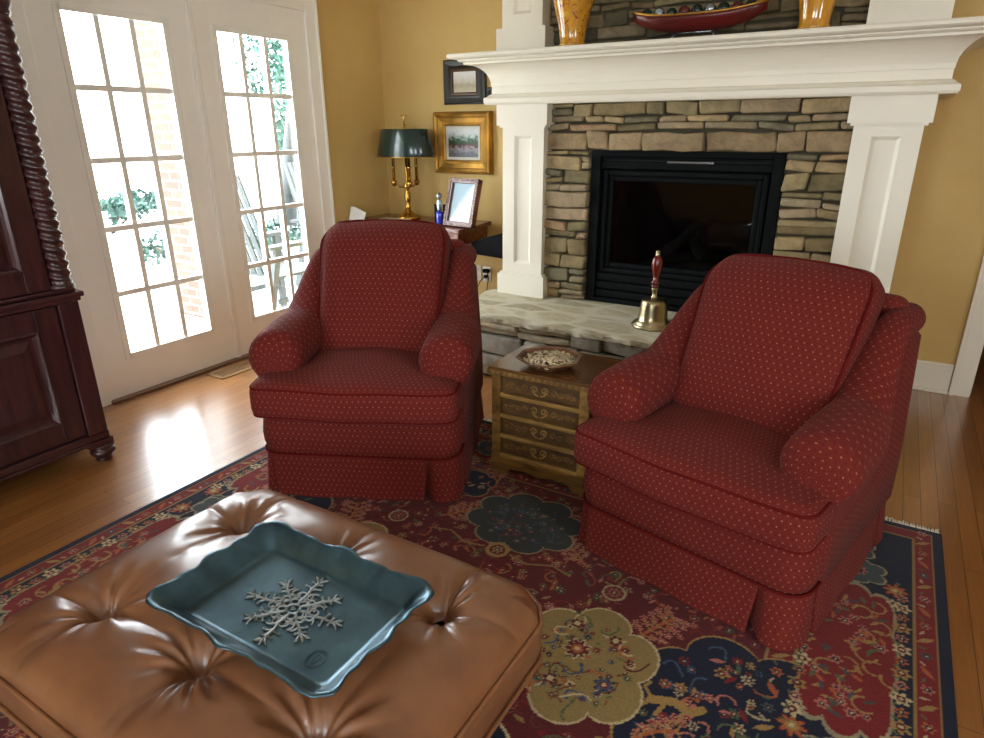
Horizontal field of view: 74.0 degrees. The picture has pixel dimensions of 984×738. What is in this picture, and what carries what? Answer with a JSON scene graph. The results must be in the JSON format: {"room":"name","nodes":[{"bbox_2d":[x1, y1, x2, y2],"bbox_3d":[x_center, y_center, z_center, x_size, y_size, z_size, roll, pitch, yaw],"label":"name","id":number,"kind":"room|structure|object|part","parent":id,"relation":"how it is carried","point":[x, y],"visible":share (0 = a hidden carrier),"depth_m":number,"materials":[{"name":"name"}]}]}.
{"room":"living room","nodes":[
{"label":"living room","id":0,"kind":"room"},
{"bbox_2d":[316,0,389,222],"bbox_3d":[-2.760,-0.702,1.935,0.160,2.700,7.700,11,23,29],"label":"wall","id":1,"kind":"structure","parent":0,"point":[349,34],"depth_m":4.56,"materials":[{"name":"yellow paint"}]},
{"bbox_2d":[22,0,235,399],"bbox_3d":[-1.815,-0.906,3.415,0.050,2.023,0.812,11,23,29],"label":"door","id":2,"kind":"structure","parent":1,"relation":"in","point":[127,372],"depth_m":3.37,"materials":[{"name":"paint"}]},
{"bbox_2d":[10,0,335,406],"bbox_3d":[-1.645,-1.076,3.754,0.187,2.130,1.834,11,23,29],"label":"trim","id":3,"kind":"structure","parent":1,"relation":"attached to","point":[309,7],"depth_m":3.27,"materials":[{"name":"paint"}]},
{"bbox_2d":[111,353,248,404],"bbox_3d":[-1.643,-0.083,4.123,0.220,0.016,1.650,11,23,29],"label":"trim","id":4,"kind":"structure","parent":1,"relation":"attached to","point":[234,360],"depth_m":3.71,"materials":[{"name":"brown wood"}]},
{"bbox_2d":[183,0,241,356],"bbox_3d":[-1.606,-1.025,3.743,0.062,2.018,0.030,11,23,29],"label":"door frame","id":5,"kind":"structure","parent":1,"relation":"attached to","point":[187,6],"depth_m":3.69,"materials":[{"name":"paint"}]},
{"bbox_2d":[190,0,322,354],"bbox_3d":[-1.395,-1.151,4.074,0.050,2.023,0.818,11,23,29],"label":"door","id":6,"kind":"structure","parent":1,"relation":"in","point":[239,18],"depth_m":3.96,"materials":[{"name":"paint"}]},
{"bbox_2d":[0,346,983,737],"bbox_3d":[0.808,0.705,2.048,6.745,0.050,10.700,11,23,29],"label":"floor","id":7,"kind":"structure","parent":0,"point":[167,439],"depth_m":2.69,"materials":[{"name":"brown wood"}]},
{"bbox_2d":[0,0,115,482],"bbox_3d":[-2.291,-0.432,1.979,0.630,2.160,1.720,11,23,29],"label":"armoire","id":8,"kind":"object","parent":7,"relation":"on","point":[51,409],"visible":1,"depth_m":2.50,"materials":[{"name":"brown wood"}]},
{"bbox_3d":[-1.906,-0.675,2.081,0.020,0.848,0.557,11,23,29],"label":"raised panel","id":9,"kind":"part","parent":8,"relation":"part of","materials":[{"name":"brown wood"}]},
{"bbox_3d":[-1.910,-0.676,2.084,0.018,1.010,0.719,11,23,29],"label":"door","id":10,"kind":"part","parent":8,"relation":"part of","materials":[{"name":"brown wood"}]},
{"bbox_3d":[-1.902,0.123,2.376,0.020,0.398,0.557,11,23,29],"label":"raised panel","id":11,"kind":"part","parent":8,"relation":"part of","materials":[{"name":"brown wood"}]},
{"bbox_3d":[-2.300,-0.107,2.099,0.552,0.057,1.648,11,23,29],"label":"waist moulding","id":12,"kind":"part","parent":8,"relation":"part of","materials":[{"name":"brown wood"}]},
{"bbox_3d":[-1.906,0.122,2.378,0.018,0.560,0.719,11,23,29],"label":"door","id":13,"kind":"part","parent":8,"relation":"part of","materials":[{"name":"brown wood"}]},
{"bbox_3d":[-2.305,0.481,2.312,0.543,0.045,1.643,11,23,29],"label":"moulding","id":14,"kind":"part","parent":8,"relation":"part of","materials":[{"name":"brown wood"}]},
{"bbox_2d":[206,359,251,379],"bbox_3d":[-1.528,-0.002,3.910,0.150,0.006,0.320,11,23,29],"label":"floor vent","id":15,"kind":"object","parent":7,"relation":"in","point":[243,366],"visible":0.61,"depth_m":3.88,"materials":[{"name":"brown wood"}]},
{"bbox_2d":[337,213,491,243],"bbox_3d":[-0.528,-0.691,4.710,0.974,0.735,0.563,11,23,29],"label":"desk","id":16,"kind":"object","parent":7,"relation":"on","point":[467,235],"visible":0.21,"depth_m":4.45,"materials":[{"name":"brown wood"}]},
{"bbox_2d":[349,206,365,219],"bbox_3d":[-0.956,-1.103,4.634,0.128,0.095,0.038,6,21,17],"label":"greeting card","id":17,"kind":"object","parent":16,"relation":"on","point":[355,213],"visible":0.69,"depth_m":4.63,"materials":[{"name":"paper"}]},
{"bbox_2d":[380,217,410,219],"bbox_3d":[-0.681,-1.055,4.621,0.280,0.011,0.105,11,23,29],"label":"paper stack","id":18,"kind":"object","parent":16,"relation":"on","point":[386,217],"visible":0.29,"depth_m":4.65,"materials":[{"name":"white paper"}]},
{"bbox_2d":[376,115,434,219],"bbox_3d":[-0.607,-1.424,4.620,0.470,0.702,0.294,11,23,29],"label":"desk lamp","id":19,"kind":"object","parent":16,"relation":"on","point":[407,144],"visible":0.99,"depth_m":4.47,"materials":[{"name":"gold metal"}]},
{"bbox_2d":[391,158,419,187],"bbox_3d":[-0.606,-1.407,4.645,0.206,0.226,0.198,11,23,29],"label":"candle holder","id":20,"kind":"object","parent":19,"relation":"on","point":[408,183],"depth_m":4.64,"materials":[{"name":"gold metal"}]},
{"bbox_3d":[-0.608,-1.580,4.562,0.464,0.184,0.288,11,23,29],"label":"lamp shade","id":21,"kind":"part","parent":19,"relation":"part of","materials":[{"name":"green metal"}]},
{"bbox_3d":[-0.607,-1.420,4.621,0.052,0.565,0.051,11,23,29],"label":"stem","id":22,"kind":"part","parent":19,"relation":"part of","materials":[{"name":"gold metal"}]},
{"bbox_2d":[434,204,436,222],"bbox_3d":[-0.371,-1.061,4.455,0.035,0.130,0.030,11,23,29],"label":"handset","id":23,"kind":"object","parent":16,"relation":"on","point":[435,207],"visible":0.18,"depth_m":4.44,"materials":[{"name":"black plastic"}]},
{"bbox_2d":[436,192,442,224],"bbox_3d":[-0.353,-1.073,4.370,0.052,0.215,0.051,11,23,29],"label":"bottle","id":24,"kind":"object","parent":16,"relation":"on","point":[439,214],"visible":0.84,"depth_m":4.36,"materials":[{"name":"blue glass"}]},
{"bbox_3d":[-0.352,-1.015,4.392,0.052,0.092,0.051,11,23,29],"label":"glass","id":25,"kind":"part","parent":24,"relation":"part of","materials":[{"name":"blue glass"}]},
{"bbox_2d":[443,177,482,228],"bbox_3d":[-0.195,-1.094,4.298,0.250,0.310,0.129,15,25,36],"label":"photo frame","id":26,"kind":"object","parent":16,"relation":"on","point":[463,194],"visible":1,"depth_m":4.29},
{"bbox_2d":[448,183,474,222],"bbox_3d":[-0.197,-1.093,4.296,0.210,0.260,0.074,15,25,36],"label":"photograph","id":27,"kind":"object","parent":26,"relation":"attached to","point":[461,196],"depth_m":4.30},
{"bbox_2d":[0,417,957,737],"bbox_3d":[-0.463,0.896,1.463,2.593,0.009,3.681,11,23,29],"label":"oriental rug","id":28,"kind":"object","parent":7,"relation":"on","point":[624,657],"visible":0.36,"depth_m":1.85,"materials":[{"name":"fabric"}]},
{"bbox_2d":[0,489,543,737],"bbox_3d":[-0.463,0.674,1.430,0.989,0.430,0.748,11,23,29],"label":"tufted ottoman","id":29,"kind":"object","parent":28,"relation":"on","point":[89,658],"visible":0.8,"depth_m":1.24,"materials":[{"name":"brown leather"}]},
{"bbox_2d":[145,521,434,697],"bbox_3d":[-0.397,0.464,1.300,0.500,0.051,0.342,11,23,29],"label":"serving tray","id":30,"kind":"object","parent":29,"relation":"on","point":[306,611],"visible":1,"depth_m":1.31,"materials":[{"name":"teal ceramic"}]},
{"bbox_2d":[249,219,483,502],"bbox_3d":[-0.470,-0.092,2.715,0.866,0.982,0.922,2,20,5],"label":"armchair","id":31,"kind":"object","parent":28,"relation":"on","point":[369,383],"visible":1,"depth_m":2.49,"materials":[{"name":"red fabric"}]},
{"bbox_3d":[-0.789,-0.153,2.801,0.212,0.656,0.779,2,20,5],"label":"arm","id":32,"kind":"part","parent":31,"relation":"part of","materials":[{"name":"red fabric"}]},
{"bbox_2d":[249,347,462,424],"bbox_3d":[-0.482,0.016,2.613,0.776,0.179,0.656,2,20,5],"label":"seat cushion","id":33,"kind":"object","parent":31,"relation":"on","point":[329,385],"depth_m":2.35,"materials":[{"name":"red fabric"}]},
{"bbox_3d":[-0.467,0.120,2.815,0.772,0.182,0.834,2,20,5],"label":"seat rail","id":34,"kind":"part","parent":31,"relation":"part of","materials":[{"name":"red fabric"}]},
{"bbox_2d":[320,220,450,351],"bbox_3d":[-0.456,-0.340,2.789,0.540,0.558,0.458,2,20,5],"label":"cushion","id":35,"kind":"object","parent":31,"relation":"on","point":[384,284],"depth_m":2.65,"materials":[{"name":"red fabric"}]},
{"bbox_3d":[-0.137,-0.134,2.742,0.212,0.656,0.779,2,20,5],"label":"arm","id":36,"kind":"part","parent":31,"relation":"part of","materials":[{"name":"red fabric"}]},
{"bbox_2d":[487,343,621,495],"bbox_3d":[0.255,0.195,2.662,0.442,0.468,0.340,11,23,28],"label":"chest","id":37,"kind":"object","parent":28,"relation":"on","point":[536,415],"visible":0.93,"depth_m":2.54,"materials":[{"name":"brown wood"}]},
{"bbox_3d":[0.022,0.181,2.623,0.038,0.353,0.031,11,23,28],"label":"corner post","id":38,"kind":"part","parent":37,"relation":"part of","materials":[{"name":"brown wood"}]},
{"bbox_3d":[0.183,0.293,2.565,0.338,0.018,0.024,11,23,28],"label":"drawer rail","id":39,"kind":"part","parent":37,"relation":"part of","materials":[{"name":"brown wood"}]},
{"bbox_3d":[0.183,0.210,2.534,0.338,0.018,0.024,11,23,28],"label":"drawer rail","id":40,"kind":"part","parent":37,"relation":"part of","materials":[{"name":"brown wood"}]},
{"bbox_3d":[0.184,0.375,2.596,0.338,0.018,0.024,11,23,28],"label":"drawer rail","id":41,"kind":"part","parent":37,"relation":"part of","materials":[{"name":"brown wood"}]},
{"bbox_3d":[0.254,-0.007,2.588,0.442,0.022,0.338,11,23,28],"label":"cornice","id":42,"kind":"part","parent":37,"relation":"part of","materials":[{"name":"brown wood"}]},
{"bbox_3d":[0.187,0.249,2.555,0.326,0.069,0.018,11,23,28],"label":"drawer","id":43,"kind":"part","parent":37,"relation":"part of","materials":[{"name":"brown wood"}]},
{"bbox_3d":[0.182,0.255,2.549,0.075,0.043,0.006,11,23,28],"label":"carved pull","id":44,"kind":"part","parent":37,"relation":"part of","materials":[{"name":"brown wood"}]},
{"bbox_3d":[0.182,0.337,2.579,0.075,0.043,0.006,11,23,28],"label":"carved pull","id":45,"kind":"part","parent":37,"relation":"part of","materials":[{"name":"brown wood"}]},
{"bbox_3d":[0.181,0.172,2.518,0.075,0.043,0.006,11,23,28],"label":"carved pull","id":46,"kind":"part","parent":37,"relation":"part of","materials":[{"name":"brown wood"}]},
{"bbox_3d":[0.182,0.127,2.504,0.338,0.018,0.024,11,23,28],"label":"drawer rail","id":47,"kind":"part","parent":37,"relation":"part of","materials":[{"name":"brown wood"}]},
{"bbox_3d":[0.181,0.089,2.487,0.075,0.043,0.006,11,23,28],"label":"carved pull","id":48,"kind":"part","parent":37,"relation":"part of","materials":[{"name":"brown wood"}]},
{"bbox_3d":[0.187,0.331,2.586,0.326,0.069,0.018,11,23,28],"label":"drawer","id":49,"kind":"part","parent":37,"relation":"part of","materials":[{"name":"brown wood"}]},
{"bbox_3d":[0.186,0.166,2.525,0.326,0.069,0.018,11,23,28],"label":"drawer","id":50,"kind":"part","parent":37,"relation":"part of","materials":[{"name":"brown wood"}]},
{"bbox_3d":[0.186,0.083,2.494,0.326,0.069,0.018,11,23,28],"label":"drawer","id":51,"kind":"part","parent":37,"relation":"part of","materials":[{"name":"brown wood"}]},
{"bbox_2d":[516,346,582,371],"bbox_3d":[0.223,-0.031,2.538,0.244,0.042,0.244,7,21,18],"label":"dish","id":52,"kind":"object","parent":37,"relation":"on","point":[523,353],"visible":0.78,"depth_m":2.55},
{"bbox_2d":[522,350,574,369],"bbox_3d":[0.220,-0.043,2.534,0.208,0.033,0.212,11,23,29],"label":"dried petals","id":53,"kind":"object","parent":52,"relation":"on","point":[563,357],"visible":0.98,"depth_m":2.51,"materials":[{"name":"beige plant"}]},
{"bbox_3d":[0.344,0.244,2.449,0.038,0.353,0.031,11,23,28],"label":"corner post","id":54,"kind":"part","parent":37,"relation":"part of","materials":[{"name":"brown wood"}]},
{"bbox_2d":[574,254,925,650],"bbox_3d":[0.806,0.151,2.086,0.839,0.951,0.893,19,27,41],"label":"armchair","id":55,"kind":"object","parent":28,"relation":"on","point":[741,465],"visible":1,"depth_m":1.92,"materials":[{"name":"red fabric"}]},
{"bbox_3d":[0.628,0.031,2.332,0.205,0.635,0.754,19,27,41],"label":"arm","id":56,"kind":"part","parent":55,"relation":"part of","materials":[{"name":"red fabric"}]},
{"bbox_3d":[0.821,0.358,2.178,0.747,0.176,0.808,19,27,41],"label":"seat rail","id":57,"kind":"part","parent":55,"relation":"part of","materials":[{"name":"red fabric"}]},
{"bbox_2d":[574,400,834,551],"bbox_3d":[0.716,0.243,2.022,0.751,0.174,0.636,19,27,41],"label":"seat cushion","id":58,"kind":"object","parent":55,"relation":"on","point":[723,467],"depth_m":1.82,"materials":[{"name":"red fabric"}]},
{"bbox_2d":[673,254,884,436],"bbox_3d":[0.911,-0.075,2.118,0.523,0.540,0.443,19,27,41],"label":"cushion","id":59,"kind":"object","parent":55,"relation":"on","point":[771,342],"depth_m":1.98,"materials":[{"name":"red fabric"}]},
{"bbox_3d":[1.080,0.183,1.914,0.205,0.635,0.754,19,27,41],"label":"arm","id":60,"kind":"part","parent":55,"relation":"part of","materials":[{"name":"red fabric"}]},
{"bbox_2d":[471,233,502,258],"bbox_3d":[0.055,-0.581,4.424,0.300,0.722,0.300,11,23,29],"label":"stool","id":61,"kind":"object","parent":7,"relation":"on","point":[491,246],"visible":0.38,"depth_m":4.21,"materials":[{"name":"black leather"}]},
{"bbox_2d":[479,288,676,375],"bbox_3d":[0.852,-0.071,3.545,2.313,0.369,0.671,11,23,29],"label":"raised hearth","id":62,"kind":"object","parent":7,"relation":"on","point":[508,322],"visible":0.18,"depth_m":3.59,"materials":[{"name":"stone"}]},
{"bbox_2d":[631,250,669,331],"bbox_3d":[0.841,-0.414,3.365,0.220,0.397,0.220,11,23,29],"label":"bell","id":63,"kind":"object","parent":62,"relation":"on","point":[653,314],"visible":0.97,"depth_m":3.35,"materials":[{"name":"gold metal"}]},
{"bbox_3d":[0.841,-0.497,3.334,0.056,0.165,0.055,11,23,29],"label":"handle","id":64,"kind":"part","parent":63,"relation":"part of","materials":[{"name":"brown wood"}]},
{"bbox_2d":[446,0,983,298],"bbox_3d":[1.040,-1.438,3.380,2.590,2.316,0.713,11,23,29],"label":"fireplace mantel","id":65,"kind":"object","parent":62,"relation":"on","point":[894,68],"visible":0.86,"depth_m":3.05,"materials":[{"name":"white paint"}]},
{"bbox_2d":[553,0,593,45],"bbox_3d":[0.417,-1.851,3.334,0.216,0.380,0.216,11,23,29],"label":"vase","id":66,"kind":"object","parent":65,"relation":"on","point":[573,16],"visible":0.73,"depth_m":3.30,"materials":[{"name":"orange ceramic"}]},
{"bbox_2d":[632,0,769,37],"bbox_3d":[0.957,-1.623,3.062,0.629,0.145,0.162,11,23,29],"label":"boat","id":67,"kind":"object","parent":65,"relation":"on","point":[707,21],"visible":0.95,"depth_m":3.00,"materials":[{"name":"red paint"}]},
{"bbox_2d":[642,9,652,13],"bbox_3d":[0.751,-1.714,3.160,0.053,0.053,0.052,-9,22,-23],"label":"ornament","id":68,"kind":"object","parent":67,"relation":"in","point":[648,11],"visible":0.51,"depth_m":3.14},
{"bbox_2d":[654,8,664,13],"bbox_3d":[0.802,-1.703,3.131,0.054,0.055,0.054,5,21,13],"label":"ornament","id":69,"kind":"object","parent":67,"relation":"in","point":[658,10],"visible":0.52,"depth_m":3.11,"materials":[{"name":"silver metal"}]},
{"bbox_2d":[667,7,676,13],"bbox_3d":[0.854,-1.693,3.102,0.046,0.048,0.048,-8,22,-20],"label":"ornament","id":70,"kind":"object","parent":67,"relation":"in","point":[670,10],"visible":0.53,"depth_m":3.08,"materials":[{"name":"glass"}]},
{"bbox_2d":[678,5,689,12],"bbox_3d":[0.905,-1.682,3.073,0.054,0.054,0.054,16,26,37],"label":"ornament","id":71,"kind":"object","parent":67,"relation":"in","point":[684,8],"visible":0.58,"depth_m":3.05,"materials":[{"name":"red paint"}]},
{"bbox_2d":[691,4,702,11],"bbox_3d":[0.957,-1.672,3.044,0.053,0.055,0.054,-1,20,-2],"label":"ornament","id":72,"kind":"object","parent":67,"relation":"in","point":[697,7],"visible":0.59,"depth_m":3.02,"materials":[{"name":"glass"}]},
{"bbox_2d":[704,3,715,10],"bbox_3d":[1.008,-1.661,3.015,0.055,0.054,0.054,5,21,15],"label":"ornament","id":73,"kind":"object","parent":67,"relation":"in","point":[710,6],"visible":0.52,"depth_m":2.99,"materials":[{"name":"silver metal"}]},
{"bbox_2d":[718,2,729,8],"bbox_3d":[1.060,-1.651,2.986,0.052,0.053,0.052,-2,20,-4],"label":"ornament","id":74,"kind":"object","parent":67,"relation":"in","point":[722,5],"visible":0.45,"depth_m":2.96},
{"bbox_2d":[732,1,742,6],"bbox_3d":[1.111,-1.640,2.957,0.050,0.052,0.052,-5,21,-14],"label":"ornament","id":75,"kind":"object","parent":67,"relation":"in","point":[736,3],"visible":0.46,"depth_m":2.94,"materials":[{"name":"red paint"}]},
{"bbox_2d":[446,16,983,104],"bbox_3d":[1.040,-1.517,3.351,2.590,0.263,0.713,11,23,29],"label":"mantel shelf","id":76,"kind":"object","parent":65,"relation":"attached to","point":[906,60],"depth_m":3.02,"materials":[{"name":"white paint"}]},
{"bbox_2d":[797,0,836,28],"bbox_3d":[1.399,-1.651,2.781,0.207,0.380,0.207,11,23,29],"label":"vase","id":77,"kind":"object","parent":65,"relation":"on","point":[812,13],"visible":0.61,"depth_m":2.78,"materials":[{"name":"orange ceramic"}]},
{"bbox_2d":[548,0,551,266],"bbox_3d":[1.119,-1.325,3.570,2.090,2.700,0.395,11,23,29],"label":"wall","id":78,"kind":"structure","parent":0,"point":[550,0],"depth_m":3.61,"materials":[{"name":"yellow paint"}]},
{"bbox_2d":[585,150,786,311],"bbox_3d":[1.108,-0.797,3.738,1.016,0.863,0.432,11,23,29],"label":"firebox","id":79,"kind":"object","parent":78,"relation":"in","point":[700,210],"visible":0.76,"depth_m":3.59,"materials":[{"name":"black metal"}]},
{"bbox_3d":[1.025,-0.784,3.593,0.785,0.480,0.005,11,23,29],"label":"glass panel","id":80,"kind":"part","parent":79,"relation":"part of","materials":[{"name":"black glass"}]},
{"bbox_3d":[1.021,-0.782,3.587,0.885,0.580,0.050,11,23,29],"label":"door frame","id":81,"kind":"part","parent":79,"relation":"part of","materials":[{"name":"black metal"}]},
{"bbox_3d":[1.038,-1.080,3.418,0.245,0.014,0.014,11,23,29],"label":"damper handle","id":82,"kind":"part","parent":79,"relation":"part of","materials":[{"name":"grey metal"}]},
{"bbox_2d":[543,97,853,299],"bbox_3d":[0.997,-0.851,3.524,1.586,1.123,0.099,11,23,29],"label":"stonework","id":83,"kind":"object","parent":78,"relation":"attached to","point":[815,134],"visible":0.81,"depth_m":3.30,"materials":[{"name":"stone"}]},
{"bbox_2d":[550,0,869,46],"bbox_3d":[1.012,-2.043,3.123,1.610,0.883,0.084,11,23,29],"label":"stonework","id":84,"kind":"object","parent":78,"relation":"attached to","point":[609,20],"visible":0.44,"depth_m":3.26,"materials":[{"name":"stone"}]},
{"bbox_2d":[378,0,983,385],"bbox_3d":[2.053,-1.248,3.348,6.865,2.700,0.160,11,23,29],"label":"wall","id":85,"kind":"structure","parent":0,"point":[941,248],"depth_m":3.46,"materials":[{"name":"yellow paint"}]},
{"bbox_2d":[433,111,493,174],"bbox_3d":[-0.206,-1.569,4.535,0.470,0.410,0.056,11,23,29],"label":"picture frame","id":86,"kind":"object","parent":85,"relation":"attached to","point":[463,140],"visible":1,"depth_m":4.53,"materials":[{"name":"gold metal"}]},
{"bbox_2d":[448,129,477,156],"bbox_3d":[-0.201,-1.572,4.543,0.246,0.186,0.001,11,23,29],"label":"picture","id":87,"kind":"object","parent":86,"relation":"attached to","point":[462,142],"depth_m":4.54},
{"bbox_2d":[443,60,486,104],"bbox_3d":[-0.185,-1.935,4.399,0.330,0.280,0.034,11,23,29],"label":"picture frame","id":88,"kind":"object","parent":85,"relation":"attached to","point":[460,80],"visible":0.81,"depth_m":4.40,"materials":[{"name":"black wood"}]},
{"bbox_2d":[453,71,475,92],"bbox_3d":[-0.185,-1.935,4.399,0.180,0.130,0.001,11,23,29],"label":"picture","id":89,"kind":"object","parent":88,"relation":"attached to","point":[465,81],"depth_m":4.40},
{"bbox_2d":[476,265,481,280],"bbox_3d":[-0.108,-0.711,4.822,0.070,0.115,0.010,11,23,29],"label":"wall outlet","id":90,"kind":"object","parent":85,"relation":"attached to","point":[479,267],"visible":0.55,"depth_m":4.81,"materials":[{"name":"beige plastic"}]},
{"bbox_2d":[478,269,489,290],"bbox_3d":[-0.062,-0.560,4.808,0.111,0.356,0.054,11,23,29],"label":"plug","id":91,"kind":"object","parent":85,"relation":"attached to","point":[487,271],"visible":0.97,"depth_m":4.74,"materials":[{"name":"black plastic"}]},
{"bbox_2d":[483,266,491,281],"bbox_3d":[-0.035,-0.696,4.781,0.070,0.115,0.010,11,23,29],"label":"wall outlet","id":92,"kind":"object","parent":85,"relation":"attached to","point":[484,267],"visible":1,"depth_m":4.78,"materials":[{"name":"beige plastic"}]},
{"bbox_2d":[486,87,491,96],"bbox_3d":[-0.012,-1.818,4.339,0.055,0.098,0.024,11,23,29],"label":"picture frame","id":93,"kind":"object","parent":85,"relation":"attached to","point":[488,89],"visible":0.42,"depth_m":4.33,"materials":[{"name":"black wood"}]},
{"bbox_2d":[912,359,953,394],"bbox_3d":[2.279,0.025,3.560,0.373,0.164,0.030,11,23,29],"label":"baseboard","id":94,"kind":"structure","parent":85,"relation":"attached to","point":[930,376],"depth_m":3.51,"materials":[{"name":"white paint"}]},
{"bbox_2d":[948,253,983,397],"bbox_3d":[2.979,-0.798,2.910,1.165,2.150,0.202,11,23,29],"label":"trim","id":95,"kind":"structure","parent":85,"relation":"attached to","point":[972,341],"depth_m":3.37,"materials":[{"name":"white paint"}]},
{"label":"outside","id":96,"kind":"structure","parent":0,"visible":0},
{"bbox_2d":[91,150,305,351],"bbox_3d":[-16.103,-3.903,15.042,36.475,0.060,70.000,11,23,29],"label":"ground","id":97,"kind":"structure","parent":96,"point":[107,177],"depth_m":7.59,"materials":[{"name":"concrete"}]},
{"bbox_2d":[102,212,112,245],"bbox_3d":[-5.896,-1.479,7.627,0.400,0.440,2.700,11,23,29],"label":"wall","id":98,"kind":"structure","parent":97,"relation":"on","point":[105,217],"depth_m":8.58,"materials":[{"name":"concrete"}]},
{"bbox_2d":[98,187,157,233],"bbox_3d":[-5.612,-2.322,9.522,1.349,0.769,1.798,11,23,29],"label":"shrub","id":99,"kind":"object","parent":97,"relation":"on","point":[115,208],"visible":0.39,"depth_m":9.57,"materials":[{"name":"green plant"}]},
{"bbox_3d":[-5.667,-2.178,9.644,0.823,0.377,0.811,11,23,29],"label":"stem","id":100,"kind":"part","parent":99,"relation":"part of","materials":[{"name":"plant"}]},
{"bbox_2d":[132,229,166,265],"bbox_3d":[-3.417,-1.331,7.085,0.819,0.560,0.752,11,23,29],"label":"shrub","id":101,"kind":"object","parent":97,"relation":"on","point":[156,249],"visible":0.17,"depth_m":6.99,"materials":[{"name":"green plant"}]},
{"bbox_2d":[134,20,205,317],"bbox_3d":[-2.382,-1.935,4.978,0.330,3.100,0.320,11,23,29],"label":"brick column","id":102,"kind":"structure","parent":97,"relation":"on","point":[147,33],"depth_m":4.96,"materials":[{"name":"white brick"}]},
{"bbox_2d":[231,34,300,228],"bbox_3d":[-2.493,-3.405,8.630,1.497,3.332,1.411,11,23,29],"label":"tree","id":103,"kind":"object","parent":97,"relation":"on","point":[277,69],"visible":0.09,"depth_m":8.29,"materials":[{"name":"green plant"}]},
{"bbox_2d":[236,175,305,311],"bbox_3d":[-1.739,-0.944,5.101,0.660,1.150,0.776,11,23,29],"label":"patio chair","id":104,"kind":"object","parent":97,"relation":"on","point":[278,270],"visible":0.39,"depth_m":4.89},
{"bbox_3d":[-1.933,-0.672,5.392,0.024,0.040,0.490,11,23,29],"label":"rail","id":105,"kind":"part","parent":104,"relation":"part of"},
{"bbox_3d":[-1.950,-1.064,5.263,0.100,0.025,0.660,11,23,29],"label":"armrest","id":106,"kind":"part","parent":104,"relation":"part of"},
{"bbox_3d":[-1.631,-0.592,4.881,0.040,0.640,0.210,11,23,29],"label":"leg","id":107,"kind":"part","parent":104,"relation":"part of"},
{"bbox_3d":[-1.688,-0.800,5.244,0.480,0.020,0.500,11,23,29],"label":"seat","id":108,"kind":"part","parent":104,"relation":"part of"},
{"bbox_3d":[-1.806,-0.832,5.562,0.040,0.620,0.050,11,23,29],"label":"leg","id":109,"kind":"part","parent":104,"relation":"part of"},
{"bbox_3d":[-1.469,-0.967,4.992,0.100,0.025,0.660,11,23,29],"label":"armrest","id":110,"kind":"part","parent":104,"relation":"part of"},
{"bbox_3d":[-1.487,-0.582,5.141,0.024,0.040,0.490,11,23,29],"label":"rail","id":111,"kind":"part","parent":104,"relation":"part of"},
{"bbox_2d":[245,217,301,248],"bbox_3d":[-2.798,-1.782,8.524,0.992,0.415,0.778,11,23,29],"label":"shrub","id":112,"kind":"object","parent":97,"relation":"on","point":[293,234],"visible":0.24,"depth_m":8.44,"materials":[{"name":"green plant"}]},
{"bbox_2d":[275,99,297,255],"bbox_3d":[-2.030,-1.888,6.432,0.296,2.006,0.251,11,23,29],"label":"folded umbrella","id":113,"kind":"object","parent":97,"relation":"on","point":[291,213],"visible":0.24,"depth_m":6.37,"materials":[{"name":"white fabric"}]},
{"bbox_2d":[281,162,305,285],"bbox_3d":[-1.526,-1.407,6.348,0.776,1.150,0.660,7,22,20],"label":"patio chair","id":114,"kind":"object","parent":97,"relation":"on","point":[284,167],"visible":0.1,"depth_m":6.18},
{"bbox_3d":[-1.572,-1.362,6.064,0.660,0.025,0.100,7,22,20],"label":"armrest","id":115,"kind":"part","parent":114,"relation":"part of","materials":[{"name":"white"}]},
{"bbox_3d":[-1.830,-1.110,6.285,0.210,0.640,0.040,7,22,20],"label":"leg","id":116,"kind":"part","parent":114,"relation":"part of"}
]}

